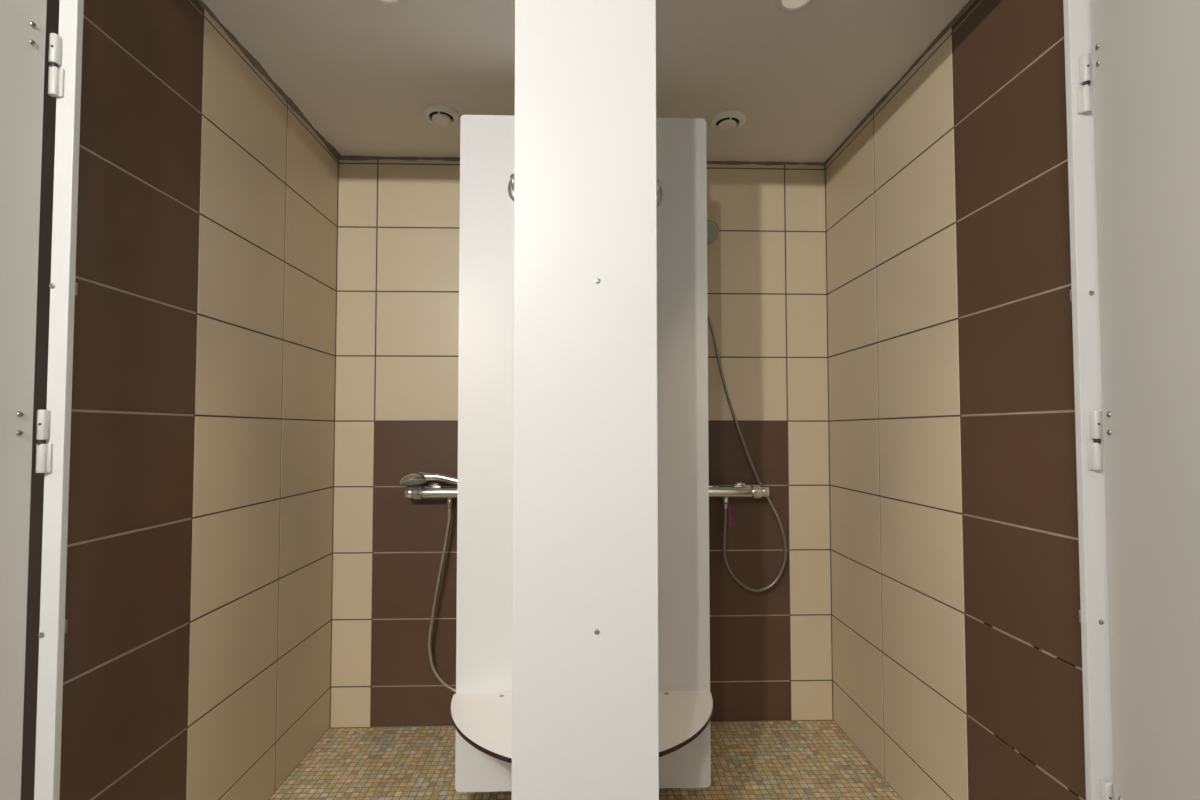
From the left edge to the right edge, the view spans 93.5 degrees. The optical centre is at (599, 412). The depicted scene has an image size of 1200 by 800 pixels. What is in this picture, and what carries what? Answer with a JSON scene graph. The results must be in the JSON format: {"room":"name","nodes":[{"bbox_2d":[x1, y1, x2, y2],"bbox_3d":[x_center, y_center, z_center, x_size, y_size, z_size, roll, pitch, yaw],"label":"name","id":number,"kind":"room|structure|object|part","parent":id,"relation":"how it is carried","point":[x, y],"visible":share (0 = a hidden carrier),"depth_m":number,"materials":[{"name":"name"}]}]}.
{"room":"shower room","nodes":[
{"label":"shower room","id":0,"kind":"room"},
{"bbox_2d":[59,0,337,799],"bbox_3d":[-1.044,0.079,1.560,0.100,2.178,1.191,0,-2,-2],"label":"wall","id":1,"kind":"structure","parent":0,"point":[197,639],"depth_m":1.38,"materials":[{"name":"beige tile"}]},
{"bbox_2d":[21,0,59,799],"bbox_3d":[-0.976,0.058,0.989,0.004,2.172,0.042,0,-2,-2],"label":"trim","id":2,"kind":"structure","parent":1,"relation":"attached to","point":[52,11],"depth_m":0.98,"materials":[{"name":"grey metal"}]},
{"bbox_2d":[197,0,340,160],"bbox_3d":[-0.986,-1.002,1.600,0.017,0.016,1.180,0,-2,-2],"label":"trim","id":3,"kind":"structure","parent":1,"relation":"attached to","point":[254,62],"depth_m":1.69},
{"bbox_2d":[330,159,832,727],"bbox_3d":[-0.058,0.100,2.232,1.915,2.178,0.100,0,-2,-2],"label":"wall","id":4,"kind":"structure","parent":0,"point":[397,338],"depth_m":2.18,"materials":[{"name":"beige tile"}]},
{"bbox_2d":[399,471,457,692],"bbox_3d":[-0.526,0.630,2.072,0.415,0.827,0.095,0,-2,-2],"label":"shower","id":5,"kind":"object","parent":4,"relation":"attached to","point":[412,479],"visible":0.58,"depth_m":2.08,"materials":[{"name":"silver metal"}]},
{"bbox_2d":[404,482,457,499],"bbox_3d":[-0.556,0.298,2.117,0.325,0.066,0.086,0,-2,-2],"label":"shower mixer","id":6,"kind":"object","parent":4,"relation":"attached to","point":[433,490],"visible":0.48,"depth_m":2.08,"materials":[{"name":"silver metal"}]},
{"bbox_3d":[-0.686,0.298,2.095,0.064,0.047,0.048,0,-2,-2],"label":"handle","id":7,"kind":"part","parent":6,"relation":"part of","materials":[{"name":"silver metal"}]},
{"bbox_2d":[339,155,824,165],"bbox_3d":[-0.057,-0.983,2.210,1.911,0.014,0.015,0,-2,-2],"label":"trim","id":8,"kind":"structure","parent":4,"relation":"attached to","point":[352,157],"depth_m":2.20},
{"bbox_2d":[709,482,769,499],"bbox_3d":[0.474,0.300,2.147,0.325,0.066,0.086,0,-2,-2],"label":"shower mixer","id":9,"kind":"object","parent":4,"relation":"attached to","point":[740,490],"visible":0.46,"depth_m":2.11,"materials":[{"name":"silver metal"}]},
{"bbox_3d":[0.605,0.299,2.132,0.064,0.047,0.048,0,-2,-2],"label":"handle","id":10,"kind":"part","parent":9,"relation":"part of","materials":[{"name":"silver metal"}]},
{"bbox_3d":[0.381,-0.581,2.164,0.048,0.048,0.106,0,-2,-2],"label":"holder","id":11,"kind":"object","parent":4,"relation":"attached to","visible":0},
{"bbox_2d":[707,219,786,591],"bbox_3d":[0.528,-0.018,2.128,0.360,1.391,0.094,0,-2,-10],"label":"shower","id":12,"kind":"object","parent":11,"relation":"hanging from","point":[712,227],"visible":0.71,"depth_m":2.13,"materials":[{"name":"silver metal"}]},
{"bbox_2d":[722,502,733,526],"bbox_3d":[0.482,0.385,2.126,0.044,0.093,0.029,0,-2,-2],"label":"strap","id":13,"kind":"object","parent":12,"relation":"hanging from","point":[731,524],"visible":0.94,"depth_m":2.12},
{"bbox_2d":[202,0,968,162],"bbox_3d":[0.020,-1.114,-0.328,3.400,0.080,5.300,0,-2,-2],"label":"ceiling","id":14,"kind":"structure","parent":0,"point":[363,74],"depth_m":1.62,"materials":[{"name":"paint"}]},
{"bbox_2d":[375,0,404,5],"bbox_3d":[-0.515,-1.014,1.362,0.094,0.007,0.094,0,-2,-2],"label":"recessed light","id":15,"kind":"object","parent":14,"relation":"in","point":[384,2],"visible":1,"depth_m":1.39,"materials":[{"name":"paint"}]},
{"bbox_2d":[422,104,459,126],"bbox_3d":[-0.531,-0.989,1.899,0.125,0.022,0.125,0,-2,-2],"label":"ceiling vent","id":16,"kind":"object","parent":14,"relation":"in","point":[436,114],"visible":1,"depth_m":1.88,"materials":[{"name":"plastic"}]},
{"bbox_2d":[709,111,745,131],"bbox_3d":[0.439,-0.989,1.935,0.125,0.022,0.125,0,-2,-2],"label":"ceiling vent","id":17,"kind":"object","parent":14,"relation":"in","point":[726,121],"visible":1,"depth_m":1.92,"materials":[{"name":"plastic"}]},
{"bbox_2d":[776,0,813,11],"bbox_3d":[0.482,-1.014,1.384,0.094,0.007,0.094,0,-2,-2],"label":"recessed light","id":18,"kind":"object","parent":14,"relation":"in","point":[783,5],"visible":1,"depth_m":1.40,"materials":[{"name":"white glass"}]},
{"bbox_2d":[269,720,901,799],"bbox_3d":[-0.038,1.206,1.595,2.100,0.080,1.300,0,-2,-2],"label":"floor","id":19,"kind":"structure","parent":0,"point":[761,760],"depth_m":1.86,"materials":[{"name":"tile"}]},
{"bbox_2d":[34,0,83,799],"bbox_3d":[-0.926,0.093,0.964,0.038,2.105,0.042,0,-2,-2],"label":"door frame","id":20,"kind":"structure","parent":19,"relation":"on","point":[64,80],"depth_m":0.96,"materials":[{"name":"metal"}]},
{"bbox_2d":[0,0,61,799],"bbox_3d":[-0.955,0.059,0.615,0.023,1.910,0.681,0,-2,2],"label":"door","id":21,"kind":"structure","parent":20,"relation":"attached to","point":[22,22],"depth_m":0.91,"materials":[{"name":"laminate"}]},
{"bbox_2d":[511,0,658,799],"bbox_3d":[-0.024,0.093,0.987,0.252,2.105,0.015,0,-2,-2],"label":"pilaster","id":22,"kind":"object","parent":19,"relation":"on","point":[585,685],"visible":1,"depth_m":0.98,"materials":[{"name":"laminate"}]},
{"bbox_2d":[1063,0,1113,799],"bbox_3d":[0.896,0.093,1.018,0.072,2.105,0.042,0,-2,-2],"label":"door frame","id":23,"kind":"structure","parent":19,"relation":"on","point":[1084,291],"depth_m":1.01,"materials":[{"name":"metal"}]},
{"bbox_2d":[1079,0,1199,799],"bbox_3d":[0.788,0.060,0.682,0.026,1.910,0.682,-1,-2,17],"label":"door","id":24,"kind":"structure","parent":23,"relation":"attached to","point":[1146,53],"depth_m":0.86,"materials":[{"name":"laminate"}]},
{"bbox_3d":[-0.042,0.145,1.586,0.060,2.040,1.186,0,-2,-2],"label":"partition panel","id":25,"kind":"object","parent":19,"relation":"on","visible":0},
{"bbox_2d":[451,693,511,762],"bbox_3d":[-0.225,0.820,1.423,0.362,0.064,0.357,0,-2,-2],"label":"seat","id":26,"kind":"object","parent":25,"relation":"attached to","point":[484,721],"visible":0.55,"depth_m":1.45,"materials":[{"name":"white laminate"}]},
{"bbox_2d":[455,115,514,791],"bbox_3d":[-0.229,0.099,1.648,0.357,1.941,0.043,0,-2,-2],"label":"screen panel","id":27,"kind":"object","parent":25,"relation":"attached to","point":[486,235],"visible":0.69,"depth_m":1.62,"materials":[{"name":"white laminate"}]},
{"bbox_2d":[508,174,513,200],"bbox_3d":[-0.242,-0.654,1.608,0.049,0.076,0.085,0,-2,-2],"label":"coat hook","id":28,"kind":"object","parent":27,"relation":"attached to","point":[511,182],"visible":0.46,"depth_m":1.64,"materials":[{"name":"metal"}]},
{"bbox_3d":[-0.242,-0.651,1.605,0.018,0.062,0.078,0,-2,-2],"label":"arm","id":29,"kind":"part","parent":28,"relation":"part of","materials":[{"name":"silver metal"}]},
{"bbox_2d":[656,118,710,787],"bbox_3d":[0.140,0.099,1.658,0.353,1.941,0.043,0,-2,-2],"label":"screen panel","id":30,"kind":"object","parent":25,"relation":"attached to","point":[681,166],"visible":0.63,"depth_m":1.64,"materials":[{"name":"white laminate"}]},
{"bbox_2d":[657,180,662,205],"bbox_3d":[0.162,-0.642,1.620,0.049,0.076,0.085,0,-2,-2],"label":"coat hook","id":31,"kind":"object","parent":30,"relation":"attached to","point":[659,189],"visible":0.36,"depth_m":1.65,"materials":[{"name":"metal"}]},
{"bbox_3d":[0.163,-0.639,1.616,0.018,0.062,0.078,0,-2,-2],"label":"arm","id":32,"kind":"part","parent":31,"relation":"part of","materials":[{"name":"silver metal"}]},
{"bbox_2d":[659,690,712,756],"bbox_3d":[0.145,0.820,1.439,0.352,0.064,0.347,0,-2,-2],"label":"seat","id":33,"kind":"object","parent":25,"relation":"attached to","point":[683,715],"visible":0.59,"depth_m":1.47,"materials":[{"name":"white laminate"}]},
{"bbox_2d":[825,0,1085,799],"bbox_3d":[0.966,0.079,1.619,0.100,2.178,1.191,0,-2,-2],"label":"wall","id":34,"kind":"structure","parent":0,"point":[957,643],"depth_m":1.45,"materials":[{"name":"beige tile"}]},
{"bbox_2d":[825,0,975,164],"bbox_3d":[0.910,-1.004,1.656,0.011,0.009,1.180,0,-2,-2],"label":"trim","id":35,"kind":"structure","parent":34,"relation":"attached to","point":[970,2],"depth_m":1.65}
]}

